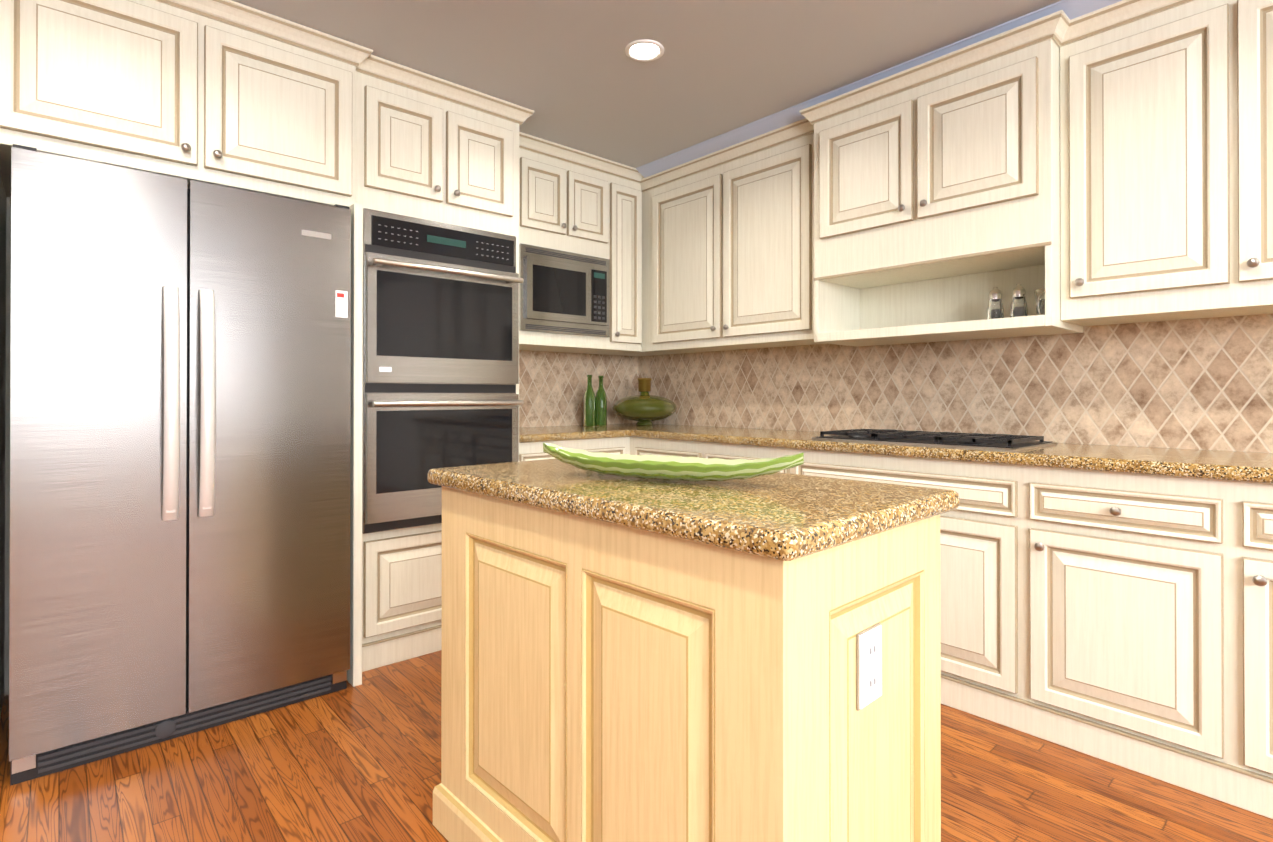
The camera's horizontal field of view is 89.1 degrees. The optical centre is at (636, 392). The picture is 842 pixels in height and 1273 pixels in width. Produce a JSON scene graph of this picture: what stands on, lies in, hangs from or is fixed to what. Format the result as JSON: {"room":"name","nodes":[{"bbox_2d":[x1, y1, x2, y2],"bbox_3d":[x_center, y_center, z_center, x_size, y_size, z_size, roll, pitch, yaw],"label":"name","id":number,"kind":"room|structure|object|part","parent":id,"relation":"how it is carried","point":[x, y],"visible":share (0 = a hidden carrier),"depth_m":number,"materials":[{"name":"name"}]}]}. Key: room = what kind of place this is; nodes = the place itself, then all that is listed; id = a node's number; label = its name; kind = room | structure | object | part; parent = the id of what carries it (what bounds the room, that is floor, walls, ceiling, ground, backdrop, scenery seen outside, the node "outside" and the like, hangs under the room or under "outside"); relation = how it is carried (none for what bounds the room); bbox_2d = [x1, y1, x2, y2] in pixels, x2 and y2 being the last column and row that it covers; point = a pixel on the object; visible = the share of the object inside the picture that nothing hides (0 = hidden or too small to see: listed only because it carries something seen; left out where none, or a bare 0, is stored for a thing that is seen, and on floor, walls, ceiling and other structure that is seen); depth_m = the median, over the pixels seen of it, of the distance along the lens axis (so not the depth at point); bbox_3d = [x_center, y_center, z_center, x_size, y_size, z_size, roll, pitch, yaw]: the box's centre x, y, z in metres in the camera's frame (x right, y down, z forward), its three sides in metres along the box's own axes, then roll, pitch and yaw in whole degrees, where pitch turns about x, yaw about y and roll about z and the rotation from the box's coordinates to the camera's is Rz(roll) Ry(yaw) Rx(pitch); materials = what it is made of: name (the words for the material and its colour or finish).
{"room":"kitchen","nodes":[
{"label":"kitchen","id":0,"kind":"room"},
{"bbox_2d":[4,197,622,695],"bbox_3d":[-2.445,-0.118,2.329,6.650,2.475,0.050,0,0,-42],"label":"wall","id":1,"kind":"structure","parent":0,"point":[8,335],"depth_m":2.40,"materials":[{"name":"beige paint"}]},
{"bbox_2d":[519,148,641,353],"bbox_3d":[-0.468,-0.774,3.763,1.022,1.040,0.448,0,0,-42],"label":"upper cabinet","id":2,"kind":"object","parent":1,"relation":"attached to","point":[580,255],"visible":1,"depth_m":3.63,"materials":[{"name":"beige wood"}]},
{"bbox_2d":[519,243,609,336],"bbox_3d":[-0.380,-0.553,3.577,0.600,0.455,0.045,0,0,-42],"label":"microwave","id":3,"kind":"object","parent":2,"relation":"in","point":[564,292],"depth_m":3.54,"materials":[{"name":"silver metal"}]},
{"bbox_2d":[0,650,1272,841],"bbox_3d":[0.087,1.132,-0.509,6.650,0.050,7.650,0,0,-42],"label":"floor","id":4,"kind":"structure","parent":0,"point":[358,763],"depth_m":1.82,"materials":[{"name":"brown wood"}]},
{"bbox_2d":[9,144,350,785],"bbox_3d":[-1.659,0.209,2.394,0.920,1.822,0.840,0,0,-42],"label":"fridge","id":5,"kind":"object","parent":4,"relation":"on","point":[180,425],"visible":1,"depth_m":2.05,"materials":[{"name":"grey metal"}]},
{"bbox_3d":[-1.433,0.033,2.072,0.138,0.740,0.058,0,0,-42],"label":"handle","id":6,"kind":"part","parent":5,"relation":"part of","materials":[{"name":"silver metal"}]},
{"bbox_2d":[0,0,362,716],"bbox_3d":[-1.709,-0.090,2.426,1.060,2.420,0.783,0,0,-42],"label":"cabinet","id":7,"kind":"object","parent":4,"relation":"on","point":[152,86],"visible":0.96,"depth_m":2.20,"materials":[{"name":"beige wood"}]},
{"bbox_2d":[355,71,523,671],"bbox_3d":[-1.029,-0.088,3.041,0.770,2.420,0.772,0,0,-42],"label":"tall cabinet","id":8,"kind":"object","parent":4,"relation":"on","point":[436,188],"visible":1,"depth_m":2.74,"materials":[{"name":"beige wood"}]},
{"bbox_2d":[362,208,523,533],"bbox_3d":[-0.810,-0.087,2.796,0.700,1.303,0.114,0,0,-42],"label":"double oven","id":9,"kind":"object","parent":8,"relation":"in","point":[441,297],"depth_m":2.74,"materials":[{"name":"silver metal"}]},
{"bbox_2d":[519,437,629,460],"bbox_3d":[-0.501,0.685,3.579,0.736,0.880,0.668,0,0,-42],"label":"base cabinet","id":10,"kind":"object","parent":4,"relation":"on","point":[530,451],"visible":0.12,"depth_m":3.39,"materials":[{"name":"beige wood"}]},
{"bbox_2d":[519,425,626,442],"bbox_3d":[-0.521,0.225,3.570,0.690,0.040,0.658,0,0,-42],"label":"countertop","id":11,"kind":"structure","parent":10,"relation":"on","point":[572,432],"depth_m":3.40,"materials":[{"name":"stone"}]},
{"bbox_2d":[630,437,697,456],"bbox_3d":[0.394,0.685,3.582,0.638,0.880,0.500,0,0,-42],"label":"base cabinet","id":12,"kind":"object","parent":4,"relation":"on","point":[638,446],"depth_m":3.41,"materials":[{"name":"beige wood"}]},
{"bbox_2d":[433,486,940,841],"bbox_3d":[0.052,0.676,1.484,0.582,0.880,1.072,0,0,-43],"label":"kitchen island","id":13,"kind":"object","parent":4,"relation":"on","point":[602,681],"visible":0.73,"depth_m":1.16,"materials":[{"name":"beige wood"}]},
{"bbox_2d":[427,459,958,560],"bbox_3d":[0.052,0.216,1.486,0.610,0.040,1.100,0,0,-43],"label":"island countertop","id":14,"kind":"structure","parent":13,"relation":"on","point":[784,516],"depth_m":1.18,"materials":[{"name":"stone"}]},
{"bbox_2d":[543,443,803,481],"bbox_3d":[0.055,0.158,1.444,0.258,0.074,0.586,0,0,-42],"label":"dish","id":15,"kind":"object","parent":14,"relation":"on","point":[693,469],"visible":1,"depth_m":1.40,"materials":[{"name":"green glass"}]},
{"bbox_2d":[698,442,785,472],"bbox_3d":[0.734,0.683,3.202,0.638,0.880,0.520,0,0,-42],"label":"base cabinet","id":16,"kind":"object","parent":4,"relation":"on","point":[706,450],"depth_m":3.04,"materials":[{"name":"beige wood"}]},
{"bbox_2d":[786,448,1017,729],"bbox_3d":[1.207,0.681,2.673,0.638,0.880,0.900,0,0,-42],"label":"base cabinet","id":17,"kind":"object","parent":4,"relation":"on","point":[979,630],"depth_m":2.25,"materials":[{"name":"beige wood"}]},
{"bbox_2d":[1014,465,1225,802],"bbox_3d":[1.677,0.679,2.147,0.638,0.880,0.510,0,0,-42],"label":"base cabinet","id":18,"kind":"object","parent":4,"relation":"on","point":[1124,620],"depth_m":1.92,"materials":[{"name":"beige wood"}]},
{"bbox_2d":[1222,480,1272,818],"bbox_3d":[2.060,0.677,1.718,0.638,0.880,0.640,0,0,-42],"label":"base cabinet","id":19,"kind":"object","parent":4,"relation":"on","point":[1247,507],"depth_m":1.72,"materials":[{"name":"beige wood"}]},
{"bbox_2d":[599,423,1272,482],"bbox_3d":[1.014,0.204,2.870,0.666,0.076,3.748,0,0,-42],"label":"countertop","id":20,"kind":"structure","parent":19,"relation":"on","point":[1011,449],"depth_m":2.31,"materials":[{"name":"stone"}]},
{"bbox_2d":[583,375,594,425],"bbox_3d":[-0.289,0.047,3.968,0.074,0.315,0.074,0,0,-42],"label":"bottle","id":21,"kind":"object","parent":20,"relation":"on","point":[589,408],"visible":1,"depth_m":3.94,"materials":[{"name":"green glass"}]},
{"bbox_2d":[595,376,606,425],"bbox_3d":[-0.220,0.050,3.996,0.074,0.310,0.074,0,0,-42],"label":"bottle","id":22,"kind":"object","parent":20,"relation":"on","point":[600,408],"visible":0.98,"depth_m":3.97,"materials":[{"name":"green glass"}]},
{"bbox_2d":[612,378,676,425],"bbox_3d":[0.051,0.056,4.083,0.410,0.298,0.410,0,0,-42],"label":"vase","id":23,"kind":"object","parent":20,"relation":"on","point":[644,408],"visible":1,"depth_m":3.95,"materials":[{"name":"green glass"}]},
{"bbox_2d":[812,429,1056,450],"bbox_3d":[1.192,0.183,2.648,0.450,0.036,0.800,0,0,-42],"label":"cooktop","id":24,"kind":"object","parent":20,"relation":"in","point":[999,442],"depth_m":2.49,"materials":[{"name":"black metal"}]},
{"bbox_2d":[232,0,1060,167],"bbox_3d":[0.087,-1.388,-0.498,6.650,0.040,7.650,0,0,-42],"label":"ceiling","id":25,"kind":"structure","parent":0,"point":[571,74],"depth_m":2.54,"materials":[{"name":"grey paint"}]},
{"bbox_2d":[625,39,663,61],"bbox_3d":[0.032,-1.351,2.557,0.156,0.007,0.156,0,0,-42],"label":"recessed light","id":26,"kind":"object","parent":25,"relation":"in","point":[644,50],"visible":1,"depth_m":2.56,"materials":[{"name":"white plastic"}]},
{"bbox_2d":[155,0,1193,191],"bbox_3d":[0.092,-1.303,1.819,2.932,0.106,3.400,0,0,-42],"label":"crown molding","id":27,"kind":"structure","parent":25,"relation":"attached to","point":[1061,23],"depth_m":2.64,"materials":[{"name":"beige wood"}]},
{"bbox_3d":[2.564,-0.121,1.676,0.050,2.475,7.600,0,0,-42],"label":"wall","id":28,"kind":"structure","parent":0,"visible":0},
{"bbox_2d":[519,350,638,426],"bbox_3d":[-0.502,-0.023,4.022,1.320,0.460,0.010,0,0,-42],"label":"backsplash","id":29,"kind":"structure","parent":28,"relation":"attached to","point":[552,385],"depth_m":4.07,"materials":[{"name":"tile"}]},
{"bbox_2d":[604,191,675,355],"bbox_3d":[0.054,-0.750,4.202,0.328,0.996,0.488,0,0,-42],"label":"upper cabinet","id":30,"kind":"object","parent":28,"relation":"attached to","point":[644,345],"depth_m":3.99,"materials":[{"name":"beige wood"}]},
{"bbox_2d":[648,133,825,353],"bbox_3d":[0.605,-0.753,3.584,0.328,0.996,1.168,0,0,-42],"label":"upper cabinet","id":31,"kind":"object","parent":28,"relation":"attached to","point":[728,256],"depth_m":3.44,"materials":[{"name":"beige wood"}]},
{"bbox_2d":[814,38,1082,346],"bbox_3d":[1.271,-0.744,2.749,0.448,1.020,0.960,0,0,-42],"label":"upper cabinet","id":32,"kind":"object","parent":28,"relation":"attached to","point":[937,210],"visible":0.92,"depth_m":2.61,"materials":[{"name":"beige wood"}]},
{"bbox_2d":[987,287,1003,318],"bbox_3d":[1.436,-0.349,2.587,0.060,0.147,0.062,0,0,-42],"label":"shaker","id":33,"kind":"object","parent":32,"relation":"on","point":[995,309],"visible":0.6,"depth_m":2.57,"materials":[{"name":"clear glass"}]},
{"bbox_2d":[1010,284,1027,316],"bbox_3d":[1.493,-0.350,2.524,0.060,0.147,0.062,0,0,-42],"label":"shaker","id":34,"kind":"object","parent":32,"relation":"on","point":[1019,307],"visible":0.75,"depth_m":2.50,"materials":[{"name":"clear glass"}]},
{"bbox_2d":[1034,289,1044,314],"bbox_3d":[1.560,-0.334,2.463,0.076,0.115,0.076,0,0,-42],"label":"tumbler","id":35,"kind":"object","parent":32,"relation":"on","point":[1040,300],"visible":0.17,"depth_m":2.45,"materials":[{"name":"clear glass"}]},
{"bbox_2d":[639,314,1272,452],"bbox_3d":[1.258,-0.027,3.089,0.010,0.460,3.748,0,0,-42],"label":"backsplash","id":36,"kind":"structure","parent":28,"relation":"attached to","point":[1204,383],"depth_m":2.69,"materials":[{"name":"tile"}]},
{"bbox_2d":[1060,0,1230,325],"bbox_3d":[1.791,-0.758,2.257,0.328,0.996,0.463,0,0,-42],"label":"upper cabinet","id":37,"kind":"object","parent":28,"relation":"attached to","point":[1166,165],"depth_m":2.14,"materials":[{"name":"beige wood"}]},
{"bbox_2d":[1224,0,1272,315],"bbox_3d":[2.089,-0.760,1.924,0.328,0.996,0.430,0,0,-42],"label":"upper cabinet","id":38,"kind":"object","parent":28,"relation":"attached to","point":[1248,24],"depth_m":1.95,"materials":[{"name":"beige wood"}]}
]}

